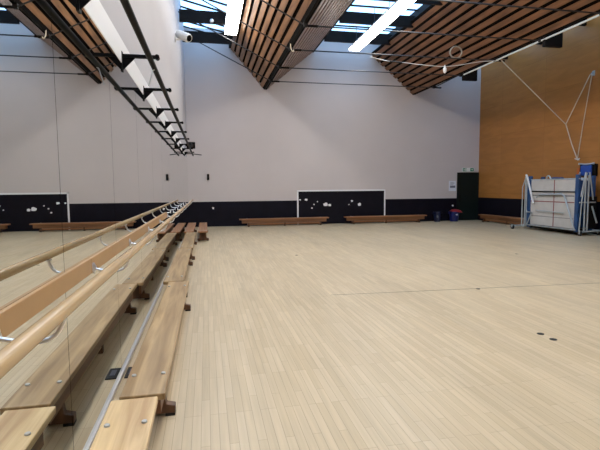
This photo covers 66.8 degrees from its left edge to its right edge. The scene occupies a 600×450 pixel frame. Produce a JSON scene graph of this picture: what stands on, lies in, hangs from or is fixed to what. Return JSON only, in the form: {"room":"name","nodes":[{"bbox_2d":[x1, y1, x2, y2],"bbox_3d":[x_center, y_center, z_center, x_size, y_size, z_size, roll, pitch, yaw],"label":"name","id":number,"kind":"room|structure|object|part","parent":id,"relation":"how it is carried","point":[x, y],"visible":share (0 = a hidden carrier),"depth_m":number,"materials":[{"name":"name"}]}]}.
{"room":"school gymnasium","nodes":[
{"label":"school gymnasium","id":0,"kind":"room"},
{"bbox_2d":[99,0,186,156],"bbox_3d":[-2.374,-2.903,6.980,0.260,8.000,22.250,-1,5,-11],"label":"wall","id":1,"kind":"structure","parent":0,"point":[158,20],"depth_m":8.02,"materials":[{"name":"paint"}]},
{"bbox_2d":[0,0,73,449],"bbox_3d":[-1.105,0.061,1.690,0.012,2.686,1.379,-1,5,-11],"label":"mirror panel","id":2,"kind":"object","parent":1,"relation":"attached to","point":[36,411],"visible":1,"depth_m":1.95,"materials":[{"name":"clear glass"}]},
{"bbox_2d":[50,0,121,449],"bbox_3d":[-1.380,-0.050,3.043,0.012,2.686,1.379,-1,5,-11],"label":"mirror panel","id":3,"kind":"object","parent":1,"relation":"attached to","point":[80,50],"visible":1,"depth_m":2.84,"materials":[{"name":"clear glass"}]},
{"bbox_2d":[0,199,192,378],"bbox_3d":[-1.839,-0.024,6.046,0.277,0.152,19.150,-1,5,-11],"label":"ballet barre","id":4,"kind":"object","parent":1,"relation":"attached to","point":[19,312],"visible":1,"depth_m":1.89,"materials":[{"name":"brown wood"}]},
{"bbox_3d":[-1.310,0.274,2.907,0.016,0.072,0.072,-1,5,-11],"label":"wall plate","id":5,"kind":"part","parent":4,"relation":"part of","materials":[{"name":"silver metal"}]},
{"bbox_2d":[108,44,143,369],"bbox_3d":[-1.656,-0.161,4.395,0.012,2.686,1.379,-1,5,-11],"label":"mirror panel","id":6,"kind":"object","parent":1,"relation":"attached to","point":[122,85],"visible":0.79,"depth_m":4.23,"materials":[{"name":"clear glass"}]},
{"bbox_2d":[83,0,183,152],"bbox_3d":[-2.078,-1.776,6.288,0.016,0.225,20.600,-1,5,-11],"label":"trim","id":7,"kind":"structure","parent":1,"relation":"attached to","point":[94,9],"depth_m":3.96,"materials":[{"name":"white paint"}]},
{"bbox_2d":[85,243,181,449],"bbox_3d":[-2.209,0.964,7.321,0.030,0.034,22.230,-1,5,-11],"label":"trim","id":8,"kind":"structure","parent":1,"relation":"attached to","point":[113,393],"depth_m":3.73,"materials":[{"name":"silver metal"}]},
{"bbox_2d":[77,0,200,155],"bbox_3d":[-1.851,-1.718,6.621,0.582,0.196,20.950,-1,5,-11],"label":"rail","id":9,"kind":"object","parent":1,"relation":"attached to","point":[127,59],"visible":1,"depth_m":4.24,"materials":[{"name":"black metal"}]},
{"bbox_3d":[-1.194,-1.397,2.814,0.330,0.180,0.060,-1,5,-11],"label":"arm","id":10,"kind":"part","parent":9,"relation":"part of","materials":[{"name":"black metal"}]},
{"bbox_3d":[-1.484,-1.514,4.240,0.330,0.180,0.060,-1,5,-11],"label":"arm","id":11,"kind":"part","parent":9,"relation":"part of","materials":[{"name":"black metal"}]},
{"bbox_3d":[-1.775,-1.631,5.666,0.330,0.180,0.060,-1,5,-11],"label":"arm","id":12,"kind":"part","parent":9,"relation":"part of","materials":[{"name":"black metal"}]},
{"bbox_3d":[-1.874,-1.730,6.615,0.052,0.051,20.950,-1,5,-11],"label":"rail","id":13,"kind":"part","parent":9,"relation":"part of","materials":[{"name":"black metal"}]},
{"bbox_3d":[-2.066,-1.748,7.092,0.330,0.180,0.060,-1,5,-11],"label":"arm","id":14,"kind":"part","parent":9,"relation":"part of","materials":[{"name":"black metal"}]},
{"bbox_3d":[-2.356,-1.865,8.518,0.330,0.180,0.060,-1,5,-11],"label":"arm","id":15,"kind":"part","parent":9,"relation":"part of","materials":[{"name":"black metal"}]},
{"bbox_3d":[-2.647,-1.982,9.944,0.330,0.180,0.060,-1,5,-11],"label":"arm","id":16,"kind":"part","parent":9,"relation":"part of","materials":[{"name":"black metal"}]},
{"bbox_2d":[135,83,156,321],"bbox_3d":[-1.932,-0.272,5.748,0.012,2.686,1.379,-1,5,-11],"label":"mirror panel","id":17,"kind":"object","parent":1,"relation":"attached to","point":[143,111],"visible":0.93,"depth_m":5.62,"materials":[{"name":"clear glass"}]},
{"bbox_2d":[150,105,165,293],"bbox_3d":[-2.207,-0.383,7.101,0.012,2.686,1.379,-1,5,-11],"label":"mirror panel","id":18,"kind":"object","parent":1,"relation":"attached to","point":[155,122],"visible":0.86,"depth_m":7.00,"materials":[{"name":"clear glass"}]},
{"bbox_2d":[160,120,171,273],"bbox_3d":[-2.483,-0.494,8.454,0.012,2.686,1.379,-1,5,-11],"label":"mirror panel","id":19,"kind":"object","parent":1,"relation":"attached to","point":[164,134],"visible":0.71,"depth_m":8.38,"materials":[{"name":"clear glass"}]},
{"bbox_2d":[167,130,175,260],"bbox_3d":[-2.759,-0.605,9.806,0.012,2.686,1.379,-1,5,-11],"label":"mirror panel","id":20,"kind":"object","parent":1,"relation":"attached to","point":[170,141],"visible":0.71,"depth_m":9.73,"materials":[{"name":"clear glass"}]},
{"bbox_2d":[173,139,179,251],"bbox_3d":[-3.034,-0.716,11.159,0.012,2.686,1.379,-1,5,-11],"label":"mirror panel","id":21,"kind":"object","parent":1,"relation":"attached to","point":[174,141],"visible":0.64,"depth_m":11.10,"materials":[{"name":"clear glass"}]},
{"bbox_2d":[177,144,182,244],"bbox_3d":[-3.310,-0.827,12.512,0.012,2.686,1.379,-1,5,-11],"label":"mirror panel","id":22,"kind":"object","parent":1,"relation":"attached to","point":[178,149],"visible":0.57,"depth_m":12.43,"materials":[{"name":"clear glass"}]},
{"bbox_2d":[180,149,184,238],"bbox_3d":[-3.586,-0.938,13.864,0.012,2.686,1.379,-1,5,-11],"label":"mirror panel","id":23,"kind":"object","parent":1,"relation":"attached to","point":[181,156],"visible":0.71,"depth_m":13.82,"materials":[{"name":"clear glass"}]},
{"bbox_2d":[175,30,191,42],"bbox_3d":[-3.128,-5.034,12.100,0.494,0.374,0.312,2,6,32],"label":"security camera","id":24,"kind":"object","parent":1,"relation":"attached to","point":[179,34],"visible":0.98,"depth_m":12.05,"materials":[{"name":"grey plastic"}]},
{"bbox_2d":[182,153,186,233],"bbox_3d":[-3.861,-1.049,15.217,0.010,2.686,1.379,-1,5,-11],"label":"mirror panel","id":25,"kind":"object","parent":1,"relation":"attached to","point":[184,188],"visible":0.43,"depth_m":15.18,"materials":[{"name":"clear glass"}]},
{"bbox_2d":[185,156,187,224],"bbox_3d":[-4.137,-1.160,16.570,0.010,2.686,1.379,-1,5,-11],"label":"mirror panel","id":26,"kind":"object","parent":1,"relation":"attached to","point":[185,156],"visible":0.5,"depth_m":16.50,"materials":[{"name":"clear glass"}]},
{"bbox_2d":[186,157,188,222],"bbox_3d":[-4.358,-1.249,17.654,0.013,2.686,0.829,-1,5,-11],"label":"mirror panel","id":27,"kind":"object","parent":1,"relation":"attached to","point":[186,157],"visible":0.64,"depth_m":17.66,"materials":[{"name":"clear glass"}]},
{"bbox_2d":[185,142,194,148],"bbox_3d":[-3.922,-2.845,16.264,0.345,0.220,0.268,-1,5,-11],"label":"loudspeaker","id":28,"kind":"object","parent":1,"relation":"attached to","point":[192,145],"visible":0.68,"depth_m":16.15,"materials":[{"name":"black plastic"}]},
{"bbox_2d":[184,27,480,226],"bbox_3d":[1.743,-3.893,19.274,13.460,7.850,0.250,-1,5,-12],"label":"wall","id":29,"kind":"structure","parent":0,"point":[257,146],"depth_m":18.93,"materials":[{"name":"grey paint"}]},
{"bbox_2d":[297,189,384,223],"bbox_3d":[1.796,-0.786,19.404,3.910,1.435,0.016,-1,5,-12],"label":"board","id":30,"kind":"object","parent":29,"relation":"attached to","point":[333,204],"visible":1,"depth_m":19.38,"materials":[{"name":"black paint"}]},
{"bbox_2d":[449,181,455,190],"bbox_3d":[6.822,-1.749,20.368,0.350,0.450,0.008,-1,5,-12],"label":"notice","id":31,"kind":"object","parent":29,"relation":"attached to","point":[452,184],"visible":1,"depth_m":20.37,"materials":[{"name":"white paper"}]},
{"bbox_2d":[456,172,478,219],"bbox_3d":[7.567,-1.289,20.524,1.068,2.154,0.116,-1,5,-12],"label":"door","id":32,"kind":"structure","parent":29,"relation":"in","point":[467,182],"depth_m":20.53,"materials":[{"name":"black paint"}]},
{"bbox_2d":[462,168,473,171],"bbox_3d":[7.553,-2.484,20.443,0.580,0.170,0.037,-1,5,-12],"label":"exit sign","id":33,"kind":"object","parent":29,"relation":"attached to","point":[463,169],"visible":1,"depth_m":20.43,"materials":[{"name":"white"}]},
{"bbox_2d":[112,220,599,449],"bbox_3d":[4.044,0.879,8.617,13.460,0.121,22.850,-1,5,-12],"label":"floor","id":34,"kind":"structure","parent":0,"point":[270,354],"depth_m":4.64,"materials":[{"name":"brown wood"}]},
{"bbox_2d":[90,396,157,449],"bbox_3d":[-0.641,1.329,1.068,0.330,0.323,3.450,-1,5,-12],"label":"bench","id":35,"kind":"object","parent":34,"relation":"on","point":[127,424],"visible":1,"depth_m":2.42,"materials":[{"name":"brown wood"}]},
{"bbox_2d":[124,367,131,377],"bbox_3d":[-1.436,1.255,3.883,0.090,0.015,0.220,-1,5,-12],"label":"box","id":36,"kind":"object","parent":34,"relation":"on","point":[129,368],"visible":0.44,"depth_m":3.86,"materials":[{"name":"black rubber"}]},
{"bbox_2d":[119,281,190,415],"bbox_3d":[-1.300,1.050,4.474,0.330,0.323,3.450,-1,5,-11],"label":"bench","id":37,"kind":"object","parent":34,"relation":"on","point":[149,376],"visible":0.88,"depth_m":3.47,"materials":[{"name":"brown wood"}]},
{"bbox_3d":[-1.031,1.178,3.141,0.330,0.249,0.064,-1,5,-11],"label":"leg","id":38,"kind":"part","parent":37,"relation":"part of","materials":[{"name":"brown wood"}]},
{"bbox_3d":[-1.568,0.959,5.809,0.330,0.249,0.064,-1,5,-11],"label":"leg","id":39,"kind":"part","parent":37,"relation":"part of","materials":[{"name":"brown wood"}]},
{"bbox_2d":[163,248,192,296],"bbox_3d":[-2.063,0.772,7.863,0.330,0.323,3.450,-1,5,-12],"label":"bench","id":40,"kind":"object","parent":34,"relation":"on","point":[177,270],"visible":0.77,"depth_m":7.31,"materials":[{"name":"brown wood"}]},
{"bbox_2d":[180,232,196,259],"bbox_3d":[-2.744,0.493,11.265,0.330,0.323,3.450,-1,5,-12],"label":"bench","id":41,"kind":"object","parent":34,"relation":"on","point":[188,241],"visible":0.78,"depth_m":10.70,"materials":[{"name":"brown wood"}]},
{"bbox_3d":[-2.745,0.364,11.254,0.270,0.044,3.450,-1,5,-12],"label":"seat","id":42,"kind":"part","parent":41,"relation":"part of","materials":[{"name":"brown wood"}]},
{"bbox_2d":[184,223,196,232],"bbox_3d":[-3.553,0.203,14.802,0.330,0.323,3.450,-1,5,-12],"label":"bench","id":43,"kind":"object","parent":34,"relation":"on","point":[190,227],"visible":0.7,"depth_m":14.47,"materials":[{"name":"brown wood"}]},
{"bbox_2d":[197,222,208,240],"bbox_3d":[-3.158,0.196,14.842,0.330,0.323,3.450,-1,5,-12],"label":"bench","id":44,"kind":"object","parent":34,"relation":"on","point":[202,230],"visible":1,"depth_m":13.50,"materials":[{"name":"brown wood"}]},
{"bbox_3d":[-3.159,0.068,14.832,0.270,0.044,3.450,-1,5,-12],"label":"seat","id":45,"kind":"part","parent":44,"relation":"part of","materials":[{"name":"brown wood"}]},
{"bbox_3d":[-2.878,0.324,13.512,0.330,0.249,0.064,-1,5,-12],"label":"leg","id":46,"kind":"part","parent":44,"relation":"part of","materials":[{"name":"brown wood"}]},
{"bbox_2d":[239,217,328,226],"bbox_3d":[-0.626,-0.140,18.596,3.680,0.323,0.330,-1,5,-12],"label":"bench","id":47,"kind":"object","parent":34,"relation":"on","point":[296,220],"visible":1,"depth_m":18.49,"materials":[{"name":"brown wood"}]},
{"bbox_3d":[-0.627,-0.268,18.585,3.680,0.044,0.270,-1,5,-12],"label":"seat","id":48,"kind":"part","parent":47,"relation":"part of","materials":[{"name":"brown wood"}]},
{"bbox_2d":[344,215,426,223],"bbox_3d":[3.673,-0.249,19.475,3.680,0.323,0.330,-1,5,-12],"label":"bench","id":49,"kind":"object","parent":34,"relation":"on","point":[386,218],"visible":1,"depth_m":19.38,"materials":[{"name":"brown wood"}]},
{"bbox_3d":[3.672,-0.377,19.464,3.680,0.044,0.270,-1,5,-12],"label":"seat","id":50,"kind":"part","parent":49,"relation":"part of","materials":[{"name":"brown wood"}]},
{"bbox_2d":[433,212,441,221],"bbox_3d":[6.010,-0.362,19.943,0.355,0.430,0.370,3,6,33],"label":"bin","id":51,"kind":"object","parent":34,"relation":"on","point":[437,215],"visible":1,"depth_m":19.83,"materials":[{"name":"blue plastic"}]},
{"bbox_2d":[449,209,461,221],"bbox_3d":[6.838,-0.435,20.073,0.631,0.540,0.540,-1,5,-12],"label":"bin","id":52,"kind":"object","parent":34,"relation":"on","point":[453,213],"visible":1,"depth_m":19.91,"materials":[{"name":"blue plastic"}]},
{"bbox_3d":[6.883,-0.621,20.067,0.537,0.171,0.540,-1,5,-12],"label":"lid","id":53,"kind":"part","parent":52,"relation":"part of","materials":[{"name":"red plastic"}]},
{"bbox_2d":[478,214,531,227],"bbox_3d":[8.317,-0.181,18.197,0.330,0.323,3.680,-1,5,-12],"label":"bench","id":54,"kind":"object","parent":34,"relation":"on","point":[508,220],"visible":0.63,"depth_m":18.38,"materials":[{"name":"brown wood"}]},
{"bbox_3d":[8.316,-0.309,18.186,0.270,0.044,3.680,-1,5,-12],"label":"seat","id":55,"kind":"part","parent":54,"relation":"part of","materials":[{"name":"brown wood"}]},
{"bbox_2d":[511,172,599,235],"bbox_3d":[8.447,-0.743,15.096,1.062,1.957,2.869,-2,5,-15],"label":"trampoline","id":56,"kind":"object","parent":34,"relation":"on","point":[554,203],"visible":1,"depth_m":14.67,"materials":[{"name":"white"}]},
{"bbox_3d":[8.077,-1.107,16.058,0.038,1.330,0.270,-1,5,-12],"label":"folded leg","id":57,"kind":"part","parent":56,"relation":"part of","materials":[{"name":"white metal"}]},
{"bbox_3d":[8.331,0.074,15.163,0.050,0.048,2.170,-1,5,-12],"label":"rail","id":58,"kind":"part","parent":56,"relation":"part of","materials":[{"name":"white metal"}]},
{"bbox_3d":[8.342,-1.508,15.010,0.036,0.034,2.220,-1,5,-12],"label":"rail","id":59,"kind":"part","parent":56,"relation":"part of","materials":[{"name":"metal"}]},
{"bbox_3d":[8.609,0.113,15.208,0.480,0.090,2.140,-1,5,-12],"label":"frame","id":60,"kind":"part","parent":56,"relation":"part of","materials":[{"name":"paint"}]},
{"bbox_3d":[8.680,-0.707,13.957,0.238,1.774,0.040,-1,5,-12],"label":"folded leg","id":61,"kind":"part","parent":56,"relation":"part of","materials":[{"name":"white metal"}]},
{"bbox_3d":[9.028,-0.384,14.096,0.320,1.000,0.060,-1,5,-12],"label":"panel","id":62,"kind":"part","parent":56,"relation":"part of","materials":[{"name":"paint"}]},
{"bbox_3d":[9.081,-0.320,14.041,0.246,0.538,0.052,-1,5,-12],"label":"folded leg","id":63,"kind":"part","parent":56,"relation":"part of","materials":[{"name":"white metal"}]},
{"bbox_2d":[179,0,599,94],"bbox_3d":[4.028,-5.757,8.066,12.760,2.241,22.245,-1,5,-12],"label":"ceiling","id":64,"kind":"structure","parent":0,"point":[440,17],"depth_m":14.07,"materials":[{"name":"brown wood"}]},
{"bbox_2d":[180,0,226,32],"bbox_3d":[-1.456,-6.574,6.971,1.800,0.482,22.450,-1,5,-12],"label":"window","id":65,"kind":"structure","parent":64,"relation":"attached to","point":[214,1],"depth_m":15.50,"materials":[{"name":"clear glass"}]},
{"bbox_2d":[224,12,239,34],"bbox_3d":[-2.130,-6.612,14.204,0.410,0.760,1.750,-1,5,-12],"label":"strip light","id":66,"kind":"object","parent":64,"relation":"hanging from","point":[231,27],"visible":0.75,"depth_m":14.12,"materials":[{"name":"white paint"}]},
{"bbox_2d":[227,0,242,13],"bbox_3d":[-1.756,-6.463,12.399,0.410,0.760,1.750,-1,5,-12],"label":"strip light","id":67,"kind":"object","parent":64,"relation":"hanging from","point":[233,6],"visible":0.91,"depth_m":12.76,"materials":[{"name":"white paint"}]},
{"bbox_3d":[0.130,-5.351,7.294,1.251,1.460,22.245,-1,5,-12],"label":"slatted panel","id":68,"kind":"part","parent":64,"relation":"part of","materials":[{"name":"brown wood"}]},
{"bbox_3d":[1.810,-5.378,7.639,1.863,1.533,22.245,-1,5,-12],"label":"slatted panel","id":69,"kind":"part","parent":64,"relation":"part of","materials":[{"name":"brown wood"}]},
{"bbox_2d":[198,42,456,88],"bbox_3d":[2.127,-6.099,17.200,12.804,1.606,0.100,-1,5,-12],"label":"rod","id":70,"kind":"object","parent":64,"relation":"attached to","point":[270,80],"visible":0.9,"depth_m":17.00,"materials":[{"name":"grey metal"}]},
{"bbox_3d":[-2.594,-5.975,16.235,3.164,1.572,0.036,-1,5,-12],"label":"sloping rod","id":71,"kind":"part","parent":70,"relation":"part of","materials":[{"name":"grey metal"}]},
{"bbox_3d":[2.118,-5.328,17.262,6.460,0.036,0.036,-1,5,-12],"label":"level rod","id":72,"kind":"part","parent":70,"relation":"part of","materials":[{"name":"grey metal"}]},
{"bbox_2d":[178,11,490,76],"bbox_3d":[2.520,-5.942,15.297,12.804,1.606,0.100,-1,5,-12],"label":"rod","id":73,"kind":"object","parent":64,"relation":"attached to","point":[278,66],"visible":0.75,"depth_m":14.96,"materials":[{"name":"grey metal"}]},
{"bbox_3d":[-2.201,-5.819,14.332,3.164,1.572,0.036,-1,5,-12],"label":"sloping rod","id":74,"kind":"part","parent":73,"relation":"part of","materials":[{"name":"grey metal"}]},
{"bbox_3d":[2.511,-5.172,15.358,6.460,0.036,0.036,-1,5,-12],"label":"level rod","id":75,"kind":"part","parent":73,"relation":"part of","materials":[{"name":"grey metal"}]},
{"bbox_2d":[349,27,375,50],"bbox_3d":[2.194,-6.807,16.106,0.410,0.760,1.750,-1,5,-12],"label":"strip light","id":76,"kind":"object","parent":64,"relation":"hanging from","point":[364,39],"visible":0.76,"depth_m":16.00,"materials":[{"name":"white paint"}]},
{"bbox_2d":[202,0,528,61],"bbox_3d":[2.913,-5.786,13.394,12.804,1.606,0.130,-1,5,-12],"label":"rod","id":77,"kind":"object","parent":64,"relation":"attached to","point":[289,48],"depth_m":13.28,"materials":[{"name":"grey metal"}]},
{"bbox_3d":[-1.807,-5.663,12.428,3.164,1.572,0.036,-1,5,-12],"label":"sloping rod","id":78,"kind":"part","parent":77,"relation":"part of","materials":[{"name":"grey metal"}]},
{"bbox_3d":[2.904,-5.016,13.455,6.460,0.036,0.036,-1,5,-12],"label":"level rod","id":79,"kind":"part","parent":77,"relation":"part of","materials":[{"name":"grey metal"}]},
{"bbox_3d":[4.734,-5.242,13.815,0.467,0.383,0.068,-2,5,-19],"label":"rope coil","id":80,"kind":"part","parent":77,"relation":"part of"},
{"bbox_2d":[331,4,417,34],"bbox_3d":[4.229,-6.849,8.123,3.010,0.062,22.450,-1,5,-12],"label":"window","id":81,"kind":"structure","parent":64,"relation":"attached to","point":[353,5],"depth_m":17.31,"materials":[{"name":"clear glass"}]},
{"bbox_2d":[366,2,398,34],"bbox_3d":[2.567,-6.659,14.300,0.410,0.760,1.750,-1,5,-12],"label":"strip light","id":82,"kind":"object","parent":64,"relation":"hanging from","point":[383,21],"visible":0.87,"depth_m":14.15,"materials":[{"name":"white paint"}]},
{"bbox_2d":[366,13,398,34],"bbox_3d":[2.570,-6.310,14.329,0.390,0.060,1.730,-1,5,-12],"label":"diffuser","id":83,"kind":"object","parent":82,"relation":"attached to","point":[383,21],"depth_m":14.15,"materials":[{"name":"white"}]},
{"bbox_2d":[388,0,415,13],"bbox_3d":[2.940,-6.511,12.494,0.410,0.760,1.750,-1,5,-12],"label":"strip light","id":84,"kind":"object","parent":64,"relation":"hanging from","point":[399,6],"visible":1,"depth_m":12.84,"materials":[{"name":"white paint"}]},
{"bbox_2d":[261,0,582,41],"bbox_3d":[3.307,-5.630,11.490,12.804,1.606,0.100,-1,5,-12],"label":"rod","id":85,"kind":"object","parent":64,"relation":"attached to","point":[305,24],"visible":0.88,"depth_m":11.33,"materials":[{"name":"grey metal"}]},
{"bbox_3d":[-1.414,-5.506,10.524,3.164,1.572,0.036,-1,5,-12],"label":"sloping rod","id":86,"kind":"part","parent":85,"relation":"part of","materials":[{"name":"grey metal"}]},
{"bbox_3d":[3.297,-4.859,11.551,6.460,0.036,0.036,-1,5,-12],"label":"level rod","id":87,"kind":"part","parent":85,"relation":"part of","materials":[{"name":"grey metal"}]},
{"bbox_2d":[371,57,498,66],"bbox_3d":[4.121,-5.040,13.928,3.910,0.447,0.375,0,5,5],"label":"cord","id":88,"kind":"object","parent":64,"relation":"hanging from","point":[371,57],"visible":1,"depth_m":13.85,"materials":[{"name":"white plastic"}]},
{"bbox_2d":[462,67,477,80],"bbox_3d":[5.929,-5.345,15.897,0.540,0.598,0.100,-1,5,-12],"label":"gusset plate","id":89,"kind":"object","parent":64,"relation":"attached to","point":[472,76],"visible":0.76,"depth_m":15.87,"materials":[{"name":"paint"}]},
{"bbox_3d":[6.177,-5.487,8.532,1.856,1.528,22.245,-1,5,-12],"label":"slatted panel","id":90,"kind":"part","parent":64,"relation":"part of","materials":[{"name":"brown wood"}]},
{"bbox_2d":[429,0,599,14],"bbox_3d":[3.700,-5.474,9.586,12.804,1.606,0.100,-1,5,-12],"label":"rod","id":91,"kind":"object","parent":64,"relation":"attached to","point":[429,0],"visible":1,"depth_m":9.83,"materials":[{"name":"grey metal"}]},
{"bbox_2d":[463,14,599,74],"bbox_3d":[6.552,-4.886,11.658,0.048,0.046,8.500,-1,5,-12],"label":"conduit","id":92,"kind":"object","parent":64,"relation":"attached to","point":[598,15],"visible":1,"depth_m":12.26,"materials":[{"name":"white"}]},
{"bbox_2d":[501,60,577,158],"bbox_3d":[7.669,-3.621,14.486,3.111,2.980,0.486,-3,5,-25],"label":"rope","id":93,"kind":"object","parent":64,"relation":"hanging from","point":[501,60],"visible":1,"depth_m":14.90,"materials":[{"name":"beige"}]},
{"bbox_2d":[542,29,562,47],"bbox_3d":[6.716,-5.032,12.090,0.540,0.598,0.100,-1,5,-12],"label":"gusset plate","id":94,"kind":"object","parent":64,"relation":"attached to","point":[556,41],"visible":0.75,"depth_m":12.06,"materials":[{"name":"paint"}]},
{"bbox_2d":[478,14,599,233],"bbox_3d":[10.431,-3.205,9.601,0.250,7.950,22.250,-1,5,-12],"label":"wall","id":95,"kind":"structure","parent":0,"point":[520,135],"depth_m":16.87,"materials":[{"name":"brown wood"}]},
{"bbox_2d":[578,162,597,176],"bbox_3d":[9.203,-1.783,14.591,0.229,0.442,0.634,-1,5,-12],"label":"wall box","id":96,"kind":"object","parent":95,"relation":"attached to","point":[592,167],"visible":0.88,"depth_m":14.40,"materials":[{"name":"paint"}]},
{"bbox_3d":[9.239,-4.794,14.372,0.095,0.160,0.100,-1,5,-12],"label":"pulley","id":97,"kind":"object","parent":95,"relation":"attached to","visible":0},
{"bbox_2d":[566,74,590,123],"bbox_3d":[9.079,-4.083,14.879,0.032,1.457,0.908,-2,5,-14],"label":"rope","id":98,"kind":"object","parent":97,"relation":"hanging from","point":[590,74],"visible":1,"depth_m":14.87,"materials":[{"name":"beige"}]},
{"bbox_2d":[577,75,591,157],"bbox_3d":[9.197,-3.467,14.703,0.035,2.564,0.476,-1,5,-9],"label":"rope","id":99,"kind":"object","parent":97,"relation":"hanging from","point":[591,75],"visible":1,"depth_m":14.71,"materials":[{"name":"beige"}]}
]}

